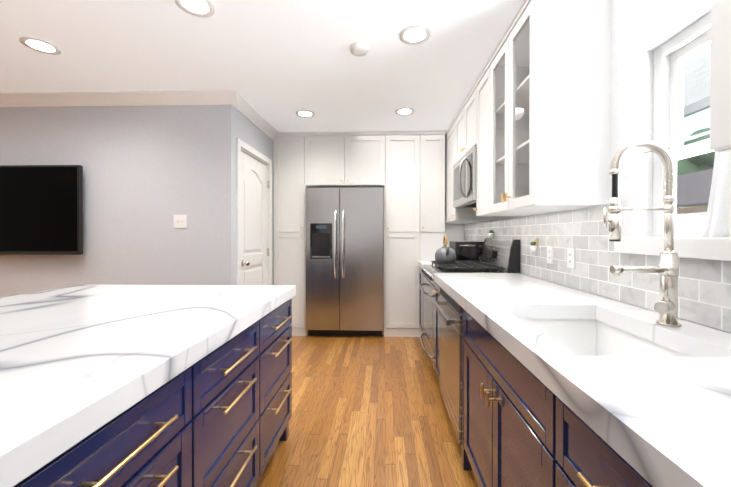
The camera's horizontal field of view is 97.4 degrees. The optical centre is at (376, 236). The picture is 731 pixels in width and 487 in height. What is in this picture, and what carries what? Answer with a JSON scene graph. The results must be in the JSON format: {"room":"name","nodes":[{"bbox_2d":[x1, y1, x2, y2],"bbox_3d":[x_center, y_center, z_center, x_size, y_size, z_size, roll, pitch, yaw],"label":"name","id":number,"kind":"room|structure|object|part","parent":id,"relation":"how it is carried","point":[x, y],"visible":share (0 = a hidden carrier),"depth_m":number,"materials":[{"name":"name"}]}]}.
{"room":"kitchen","nodes":[
{"label":"kitchen","id":0,"kind":"room"},
{"bbox_2d":[0,105,238,297],"bbox_3d":[-3.625,-0.018,2.946,4.720,2.450,0.150,0,0,2],"label":"wall","id":1,"kind":"structure","parent":0,"point":[149,172],"depth_m":2.83,"materials":[{"name":"grey paint"}]},
{"bbox_2d":[0,165,82,254],"bbox_3d":[-3.233,-0.228,2.815,1.370,0.770,0.086,0,0,2],"label":"screen","id":2,"kind":"object","parent":1,"relation":"attached to","point":[41,209],"visible":1,"depth_m":2.77,"materials":[{"name":"black plastic"}]},
{"bbox_2d":[0,90,243,109],"bbox_3d":[-3.591,-1.195,2.827,4.795,0.095,0.075,0,0,2],"label":"crown molding","id":3,"kind":"structure","parent":1,"relation":"attached to","point":[235,99],"depth_m":2.79,"materials":[{"name":"white wood"}]},
{"bbox_2d":[174,215,186,227],"bbox_3d":[-1.718,-0.133,2.812,0.116,0.116,0.016,0,0,2],"label":"switch plate","id":4,"kind":"object","parent":1,"relation":"attached to","point":[180,221],"visible":1,"depth_m":2.81,"materials":[{"name":"white plastic"}]},
{"bbox_2d":[239,112,273,284],"bbox_3d":[-1.319,-0.022,3.726,0.150,2.450,1.530,0,0,2],"label":"wall","id":5,"kind":"structure","parent":0,"point":[251,134],"depth_m":3.42,"materials":[{"name":"grey paint"}]},
{"bbox_2d":[236,138,271,284],"bbox_3d":[-1.279,0.156,3.346,0.170,2.097,0.874,0,0,2],"label":"door","id":6,"kind":"structure","parent":5,"relation":"attached to","point":[253,212],"depth_m":3.35,"materials":[{"name":"white wood"}]},
{"bbox_3d":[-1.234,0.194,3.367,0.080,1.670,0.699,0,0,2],"label":"knob","id":7,"kind":"part","parent":6,"relation":"part of","materials":[{"name":"white wood"}]},
{"bbox_2d":[238,99,278,139],"bbox_3d":[-1.216,-1.198,3.344,0.075,0.095,1.055,0,0,2],"label":"crown molding","id":8,"kind":"structure","parent":5,"relation":"attached to","point":[247,110],"depth_m":3.30,"materials":[{"name":"white wood"}]},
{"bbox_2d":[0,0,524,131],"bbox_3d":[-2.446,-1.284,1.168,7.470,0.100,6.990,0,0,2],"label":"ceiling","id":9,"kind":"structure","parent":0,"point":[276,64],"depth_m":2.18,"materials":[{"name":"paint"}]},
{"bbox_2d":[19,37,60,54],"bbox_3d":[-2.177,-1.235,2.087,0.190,0.006,0.190,0,0,2],"label":"recessed light","id":10,"kind":"object","parent":9,"relation":"in","point":[40,45],"visible":1,"depth_m":2.08,"materials":[{"name":"white"}]},
{"bbox_2d":[174,0,214,16],"bbox_3d":[-0.965,-1.233,1.712,0.190,0.006,0.190,0,0,2],"label":"recessed light","id":11,"kind":"object","parent":9,"relation":"in","point":[201,8],"visible":1,"depth_m":1.73,"materials":[{"name":"white"}]},
{"bbox_2d":[296,110,314,117],"bbox_3d":[-0.720,-1.242,3.259,0.190,0.006,0.190,0,0,2],"label":"recessed light","id":12,"kind":"object","parent":9,"relation":"in","point":[305,113],"visible":1,"depth_m":3.25,"materials":[{"name":"white"}]},
{"bbox_2d":[350,41,368,55],"bbox_3d":[-0.111,-1.219,2.102,0.124,0.039,0.124,0,0,2],"label":"smoke detector","id":13,"kind":"object","parent":9,"relation":"attached to","point":[358,48],"visible":1,"depth_m":2.07,"materials":[{"name":"white plastic"}]},
{"bbox_2d":[395,108,413,114],"bbox_3d":[0.283,-1.241,3.197,0.190,0.006,0.190,0,0,2],"label":"recessed light","id":14,"kind":"object","parent":9,"relation":"in","point":[404,111],"visible":1,"depth_m":3.19,"materials":[{"name":"white"}]},
{"bbox_2d":[399,25,430,44],"bbox_3d":[0.238,-1.235,1.973,0.190,0.006,0.190,0,0,2],"label":"recessed light","id":15,"kind":"object","parent":9,"relation":"in","point":[417,34],"visible":1,"depth_m":1.96,"materials":[{"name":"white"}]},
{"bbox_2d":[256,324,478,486],"bbox_3d":[-2.446,1.266,1.182,7.470,0.100,6.990,0,0,2],"label":"floor","id":16,"kind":"structure","parent":0,"point":[369,411],"depth_m":2.10,"materials":[{"name":"brown wood"}]},
{"bbox_2d":[14,359,201,486],"bbox_3d":[-1.194,0.794,0.709,1.300,0.848,0.502,0,0,2],"label":"base cabinet","id":17,"kind":"object","parent":16,"relation":"on","point":[157,441],"depth_m":0.76,"materials":[{"name":"blue paint"}]},
{"bbox_2d":[0,285,295,486],"bbox_3d":[-1.203,0.339,0.706,1.350,0.060,2.585,0,0,2],"label":"countertop","id":18,"kind":"structure","parent":17,"relation":"on","point":[78,363],"depth_m":0.90,"materials":[{"name":"stone"}]},
{"bbox_2d":[202,316,265,486],"bbox_3d":[-1.180,0.792,1.211,1.300,0.848,0.503,0,0,2],"label":"base cabinet","id":19,"kind":"object","parent":16,"relation":"on","point":[221,415],"depth_m":1.21,"materials":[{"name":"blue paint"}]},
{"bbox_2d":[266,299,291,464],"bbox_3d":[-1.167,0.789,1.723,1.300,0.848,0.522,0,0,2],"label":"base cabinet","id":20,"kind":"object","parent":16,"relation":"on","point":[279,321],"depth_m":1.70,"materials":[{"name":"blue paint"}]},
{"bbox_2d":[273,132,308,335],"bbox_3d":[-1.029,-0.024,4.167,0.399,2.448,0.627,0,0,2],"label":"tall cabinet","id":21,"kind":"object","parent":16,"relation":"on","point":[290,149],"depth_m":3.86,"materials":[{"name":"white paint"}]},
{"bbox_2d":[306,187,382,335],"bbox_3d":[-0.367,0.313,4.057,0.915,1.774,0.702,0,0,2],"label":"refrigerator","id":22,"kind":"object","parent":16,"relation":"on","point":[344,261],"visible":1,"depth_m":3.78,"materials":[{"name":"silver metal"}]},
{"bbox_2d":[383,131,420,336],"bbox_3d":[0.312,-0.024,4.131,0.429,2.448,0.627,0,0,2],"label":"tall cabinet","id":23,"kind":"object","parent":16,"relation":"on","point":[405,170],"depth_m":3.82,"materials":[{"name":"white paint"}]},
{"bbox_2d":[419,267,434,338],"bbox_3d":[0.846,0.779,3.584,0.686,0.848,0.444,0,0,2],"label":"base cabinet","id":24,"kind":"object","parent":16,"relation":"on","point":[421,276],"depth_m":3.62,"materials":[{"name":"blue paint"}]},
{"bbox_2d":[421,131,444,333],"bbox_3d":[0.677,-0.024,4.122,0.300,2.448,0.627,0,0,2],"label":"tall cabinet","id":25,"kind":"object","parent":16,"relation":"on","point":[432,142],"depth_m":3.81,"materials":[{"name":"white paint"}]},
{"bbox_2d":[432,287,461,444],"bbox_3d":[0.768,0.788,2.000,0.758,0.848,0.600,0,0,2],"label":"dishwasher","id":26,"kind":"object","parent":16,"relation":"on","point":[447,307],"visible":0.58,"depth_m":1.88,"materials":[{"name":"silver metal"}]},
{"bbox_2d":[419,238,519,371],"bbox_3d":[0.791,0.615,2.979,0.760,1.183,0.754,0,0,2],"label":"gas range","id":27,"kind":"object","parent":16,"relation":"on","point":[500,255],"visible":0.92,"depth_m":2.81,"materials":[{"name":"silver metal"}]},
{"bbox_2d":[435,235,455,262],"bbox_3d":[0.681,0.119,3.144,0.210,0.266,0.254,0,0,2],"label":"kettle","id":28,"kind":"object","parent":27,"relation":"on","point":[445,253],"visible":1,"depth_m":3.09,"materials":[{"name":"grey metal"}]},
{"bbox_2d":[489,230,493,237],"bbox_3d":[1.155,-0.024,3.226,0.050,0.090,0.049,0,0,2],"label":"herb pot","id":29,"kind":"object","parent":27,"relation":"on","point":[491,233],"visible":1,"depth_m":3.21,"materials":[{"name":"white ceramic"}]},
{"bbox_2d":[535,376,652,486],"bbox_3d":[0.765,0.795,0.493,0.686,0.848,0.670,0,0,2],"label":"base cabinet","id":30,"kind":"object","parent":16,"relation":"on","point":[568,453],"depth_m":0.71,"materials":[{"name":"blue paint"}]},
{"bbox_2d":[418,261,730,486],"bbox_3d":[0.796,0.332,1.890,0.700,0.060,5.086,0,0,2],"label":"countertop","id":31,"kind":"structure","parent":30,"relation":"on","point":[659,421],"depth_m":0.73,"materials":[{"name":"stone"}]},
{"bbox_2d":[449,241,483,260],"bbox_3d":[1.008,0.175,3.583,0.310,0.235,0.357,0,0,2],"label":"toaster oven","id":32,"kind":"object","parent":31,"relation":"on","point":[468,250],"visible":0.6,"depth_m":3.44,"materials":[{"name":"black metal"}]},
{"bbox_2d":[518,318,689,356],"bbox_3d":[0.746,0.548,1.127,0.483,0.362,0.653,0,0,2],"label":"undermount sink","id":33,"kind":"object","parent":31,"relation":"in","point":[587,337],"depth_m":1.43,"materials":[{"name":"white ceramic"}]},
{"bbox_2d":[603,140,680,326],"bbox_3d":[0.920,-0.014,1.100,0.254,0.640,0.097,0,0,2],"label":"pull-down faucet","id":34,"kind":"object","parent":31,"relation":"on","point":[666,305],"visible":1,"depth_m":1.10,"materials":[{"name":"silver metal"}]},
{"bbox_2d":[445,224,463,246],"bbox_3d":[0.003,-0.027,4.532,2.750,2.450,0.150,0,0,2],"label":"wall","id":35,"kind":"structure","parent":0,"point":[454,232],"depth_m":4.43,"materials":[{"name":"white paint"}]},
{"bbox_2d":[309,131,384,187],"bbox_3d":[-0.366,-0.924,4.144,0.964,0.648,0.627,0,0,2],"label":"upper cabinet","id":36,"kind":"object","parent":35,"relation":"attached to","point":[336,159],"depth_m":3.83,"materials":[{"name":"white paint"}]},
{"bbox_2d":[464,0,730,332],"bbox_3d":[1.207,-0.008,1.079,0.160,2.450,6.690,0,0,2],"label":"wall","id":37,"kind":"structure","parent":0,"point":[642,30],"depth_m":1.45,"materials":[{"name":"grey tile"}]},
{"bbox_2d":[453,88,472,163],"bbox_3d":[1.000,-0.995,2.965,0.367,0.493,0.756,0,0,2],"label":"upper cabinet","id":38,"kind":"object","parent":37,"relation":"attached to","point":[463,121],"depth_m":3.01,"materials":[{"name":"white paint"}]},
{"bbox_2d":[453,146,475,207],"bbox_3d":[0.956,-0.515,2.968,0.454,0.447,0.752,0,0,2],"label":"over-the-range microwave","id":39,"kind":"object","parent":38,"relation":"attached to","point":[464,180],"visible":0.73,"depth_m":2.81,"materials":[{"name":"silver metal"}]},
{"bbox_2d":[445,121,489,223],"bbox_3d":[1.017,-0.706,3.611,0.367,1.078,0.527,0,0,2],"label":"upper cabinet","id":40,"kind":"object","parent":37,"relation":"attached to","point":[452,215],"depth_m":3.64,"materials":[{"name":"white paint"}]},
{"bbox_2d":[473,52,548,219],"bbox_3d":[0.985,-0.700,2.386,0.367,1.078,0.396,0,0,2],"label":"upper cabinet","id":41,"kind":"object","parent":37,"relation":"attached to","point":[531,121],"depth_m":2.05,"materials":[{"name":"white paint"}]},
{"bbox_2d":[529,238,537,251],"bbox_3d":[1.131,0.060,2.307,0.056,0.101,0.065,0,0,2],"label":"hanging planter","id":42,"kind":"object","parent":37,"relation":"attached to","point":[533,246],"visible":1,"depth_m":2.29,"materials":[{"name":"white ceramic"}]},
{"bbox_2d":[547,246,552,263],"bbox_3d":[1.150,0.121,2.127,0.008,0.116,0.072,0,0,2],"label":"electrical outlet","id":43,"kind":"object","parent":37,"relation":"attached to","point":[550,254],"visible":1,"depth_m":2.12,"materials":[{"name":"white plastic"}]},
{"bbox_2d":[567,248,574,268],"bbox_3d":[1.143,0.127,1.887,0.008,0.116,0.072,0,0,2],"label":"electrical outlet","id":44,"kind":"object","parent":37,"relation":"attached to","point":[570,257],"visible":1,"depth_m":1.88,"materials":[{"name":"white plastic"}]},
{"bbox_2d":[614,237,730,260],"bbox_3d":[1.195,0.041,1.085,0.185,0.072,0.840,0,0,2],"label":"window sill","id":45,"kind":"structure","parent":37,"relation":"attached to","point":[704,248],"depth_m":1.15,"materials":[{"name":"white wood"}]},
{"bbox_2d":[653,12,714,236],"bbox_3d":[1.253,-0.409,1.081,0.069,0.826,0.698,0,0,2],"label":"window","id":46,"kind":"structure","parent":37,"relation":"in","point":[671,55],"depth_m":1.35,"materials":[{"name":"white plastic"}]},
{"bbox_2d":[643,130,730,237],"bbox_3d":[1.181,-0.182,1.084,0.031,0.388,0.694,0,0,2],"label":"cloth","id":47,"kind":"object","parent":46,"relation":"hanging from","point":[718,221],"visible":0.69,"depth_m":1.10,"materials":[{"name":"white fabric"}]},
{"bbox_3d":[1.183,-0.370,1.083,0.012,0.011,0.694,0,0,2],"label":"curtain rod","id":48,"kind":"part","parent":47,"relation":"part of","materials":[{"name":"white plastic"}]},
{"bbox_2d":[710,0,730,151],"bbox_3d":[0.935,-0.709,0.465,0.366,1.039,0.524,0,0,2],"label":"upper cabinet","id":49,"kind":"object","parent":37,"relation":"attached to","point":[720,82],"visible":1,"depth_m":0.69,"materials":[{"name":"white paint"}]},
{"label":"outside","id":50,"kind":"structure","parent":0,"visible":0},
{"bbox_3d":[20.963,1.310,13.427,38.670,0.280,52.000,0,0,2],"label":"ground","id":51,"kind":"structure","parent":50,"visible":0},
{"bbox_2d":[676,205,707,213],"bbox_3d":[4.267,0.402,5.602,0.020,1.620,19.490,0,0,2],"label":"fence","id":52,"kind":"object","parent":51,"relation":"on","point":[688,210],"depth_m":4.30,"materials":[{"name":"brown wood"}]},
{"bbox_2d":[676,169,712,207],"bbox_3d":[11.093,-0.525,10.675,6.000,3.420,30.600,0,0,2],"label":"neighbor house","id":53,"kind":"structure","parent":51,"relation":"on","point":[701,179],"depth_m":9.35,"materials":[{"name":"white"}]},
{"bbox_2d":[677,127,714,175],"bbox_3d":[16.419,-1.994,16.026,3.508,6.301,4.744,0,0,2],"label":"tree","id":54,"kind":"object","parent":51,"relation":"on","point":[705,160],"depth_m":15.17,"materials":[{"name":"green plant"}]},
{"bbox_2d":[683,44,709,117],"bbox_3d":[2.034,0.008,2.663,1.390,2.440,8.500,0,0,2],"label":"canopy","id":55,"kind":"object","parent":51,"relation":"on","point":[692,89],"depth_m":2.36,"materials":[{"name":"white"}]}
]}

